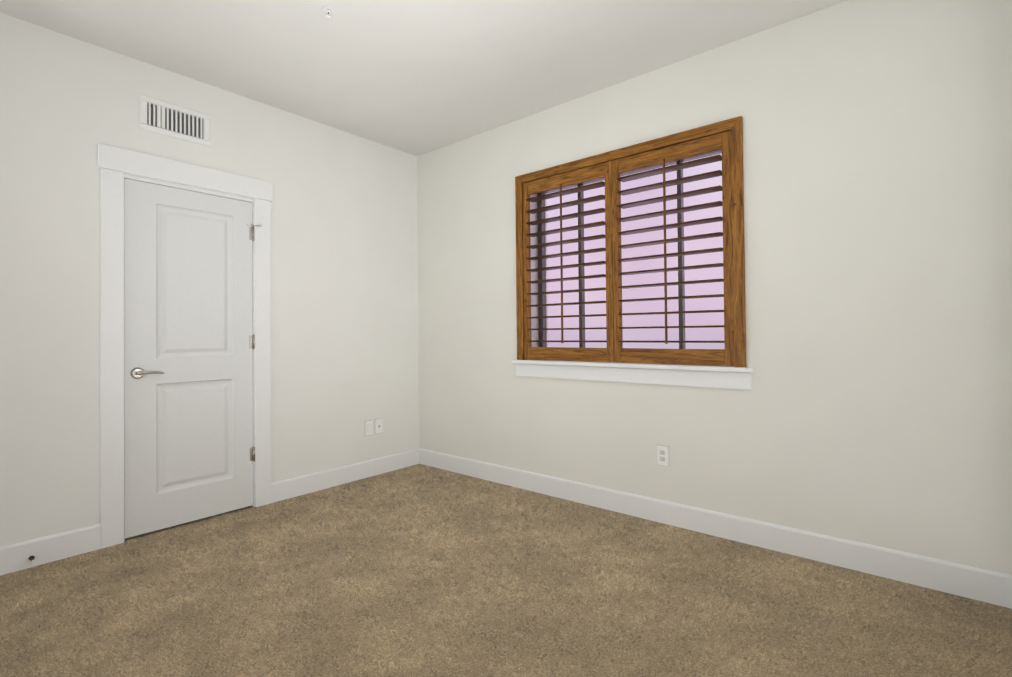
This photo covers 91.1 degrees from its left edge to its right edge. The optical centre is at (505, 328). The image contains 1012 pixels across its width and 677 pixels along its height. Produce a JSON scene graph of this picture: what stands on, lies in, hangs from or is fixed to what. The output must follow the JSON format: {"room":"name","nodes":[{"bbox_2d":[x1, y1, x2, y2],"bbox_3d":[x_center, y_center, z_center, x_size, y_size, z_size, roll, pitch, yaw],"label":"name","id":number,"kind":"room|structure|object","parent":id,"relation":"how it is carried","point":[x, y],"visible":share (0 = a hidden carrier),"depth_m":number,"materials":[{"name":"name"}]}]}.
{"room":"empty bedroom","nodes":[
{"label":"empty bedroom","id":0,"kind":"room"},
{"bbox_2d":[0,13,418,546],"bbox_3d":[-2.121,-0.173,2.944,0.150,2.740,3.997,-1,-1,40],"label":"wall","id":1,"kind":"structure","parent":0,"point":[344,283],"depth_m":2.98,"materials":[{"name":"paint"}]},
{"bbox_2d":[28,556,35,563],"bbox_3d":[-2.340,1.147,2.454,0.076,0.024,0.024,-1,-1,40],"label":"doorstop","id":2,"kind":"object","parent":1,"relation":"attached to","point":[32,559],"visible":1,"depth_m":2.45,"materials":[{"name":"brown metal"}]},
{"bbox_2d":[139,94,210,146],"bbox_3d":[-1.991,-1.249,2.998,0.011,0.206,0.370,-1,-1,40],"label":"air vent","id":3,"kind":"object","parent":1,"relation":"in","point":[161,117],"visible":1,"depth_m":2.99,"materials":[{"name":"metal"}]},
{"bbox_2d":[98,143,272,548],"bbox_3d":[-1.968,0.097,3.102,0.175,2.200,0.944,-1,-1,40],"label":"door frame","id":4,"kind":"structure","parent":1,"relation":"attached to","point":[115,164],"depth_m":2.78,"materials":[{"name":"paint"}]},
{"bbox_2d":[124,178,262,538],"bbox_3d":[-1.897,0.168,3.070,0.099,2.028,0.747,-1,-1,40],"label":"door","id":5,"kind":"structure","parent":1,"relation":"in","point":[189,347],"depth_m":3.03,"materials":[{"name":"paint"}]},
{"bbox_2d":[0,448,419,575],"bbox_3d":[-1.998,1.129,2.933,0.014,0.133,3.847,-1,-1,40],"label":"baseboard","id":6,"kind":"structure","parent":1,"relation":"attached to","point":[46,549],"depth_m":2.69,"materials":[{"name":"paint"}]},
{"bbox_2d":[365,420,372,435],"bbox_3d":[-1.107,0.808,4.010,0.010,0.121,0.076,-1,-1,40],"label":"outlet","id":7,"kind":"object","parent":1,"relation":"attached to","point":[369,427],"visible":1,"depth_m":4.01,"materials":[{"name":"plastic"}]},
{"bbox_2d":[375,418,382,433],"bbox_3d":[-1.042,0.808,4.081,0.018,0.121,0.076,-1,-1,40],"label":"outlet","id":8,"kind":"object","parent":1,"relation":"attached to","point":[378,426],"visible":1,"depth_m":4.08,"materials":[{"name":"plastic"}]},
{"bbox_2d":[0,0,846,155],"bbox_3d":[-0.541,-1.621,1.825,4.052,0.100,4.297,-1,-1,40],"label":"ceiling","id":9,"kind":"structure","parent":0,"point":[417,77],"depth_m":2.75,"materials":[{"name":"paint"}]},
{"bbox_2d":[322,6,334,17],"bbox_3d":[-0.870,-1.545,2.434,0.058,0.032,0.058,-1,-1,40],"label":"sprinkler head","id":10,"kind":"object","parent":9,"relation":"attached to","point":[328,10],"visible":1,"depth_m":2.43},
{"bbox_2d":[0,464,1011,676],"bbox_3d":[-0.514,1.218,1.791,4.052,0.100,4.297,-1,-1,40],"label":"floor","id":11,"kind":"structure","parent":0,"point":[419,570],"depth_m":2.11,"materials":[{"name":"carpet"}]},
{"bbox_2d":[417,0,1011,574],"bbox_3d":[0.754,-0.196,3.342,4.052,2.740,0.300,-1,-1,40],"label":"wall","id":12,"kind":"structure","parent":0,"point":[873,406],"depth_m":2.48,"materials":[{"name":"paint"}]},
{"bbox_2d":[512,116,753,389],"bbox_3d":[0.754,-0.396,3.264,1.642,1.478,0.269,-1,-1,40],"label":"window unit","id":13,"kind":"structure","parent":12,"relation":"in","point":[581,272],"depth_m":3.10,"materials":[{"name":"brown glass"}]},
{"bbox_2d":[523,161,613,362],"bbox_3d":[0.409,-0.422,3.422,0.725,1.297,0.103,-1,-1,40],"label":"shutter panel","id":14,"kind":"object","parent":13,"relation":"attached to","point":[587,174],"visible":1,"depth_m":3.38,"materials":[{"name":"brown wood"}]},
{"bbox_2d":[612,131,733,365],"bbox_3d":[0.967,-0.433,2.956,0.725,1.297,0.103,-1,-1,40],"label":"shutter panel","id":15,"kind":"object","parent":13,"relation":"attached to","point":[690,149],"visible":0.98,"depth_m":2.91,"materials":[{"name":"brown wood"}]},
{"bbox_2d":[657,445,668,465],"bbox_3d":[0.941,0.766,2.980,0.076,0.121,0.009,-1,-1,40],"label":"electrical outlet","id":16,"kind":"object","parent":12,"relation":"attached to","point":[662,455],"visible":1,"depth_m":2.98,"materials":[{"name":"plastic"}]},
{"bbox_2d":[419,448,1011,608],"bbox_3d":[0.665,1.107,3.206,3.724,0.133,0.014,-1,-1,40],"label":"baseboard","id":17,"kind":"structure","parent":12,"relation":"attached to","point":[981,584],"depth_m":2.60,"materials":[{"name":"paint"}]},
{"label":"outside","id":18,"kind":"structure","parent":0,"visible":0},
{"bbox_2d":[547,154,724,348],"bbox_3d":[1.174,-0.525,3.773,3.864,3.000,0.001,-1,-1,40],"label":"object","id":19,"kind":"structure","parent":18,"point":[654,334],"depth_m":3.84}
]}

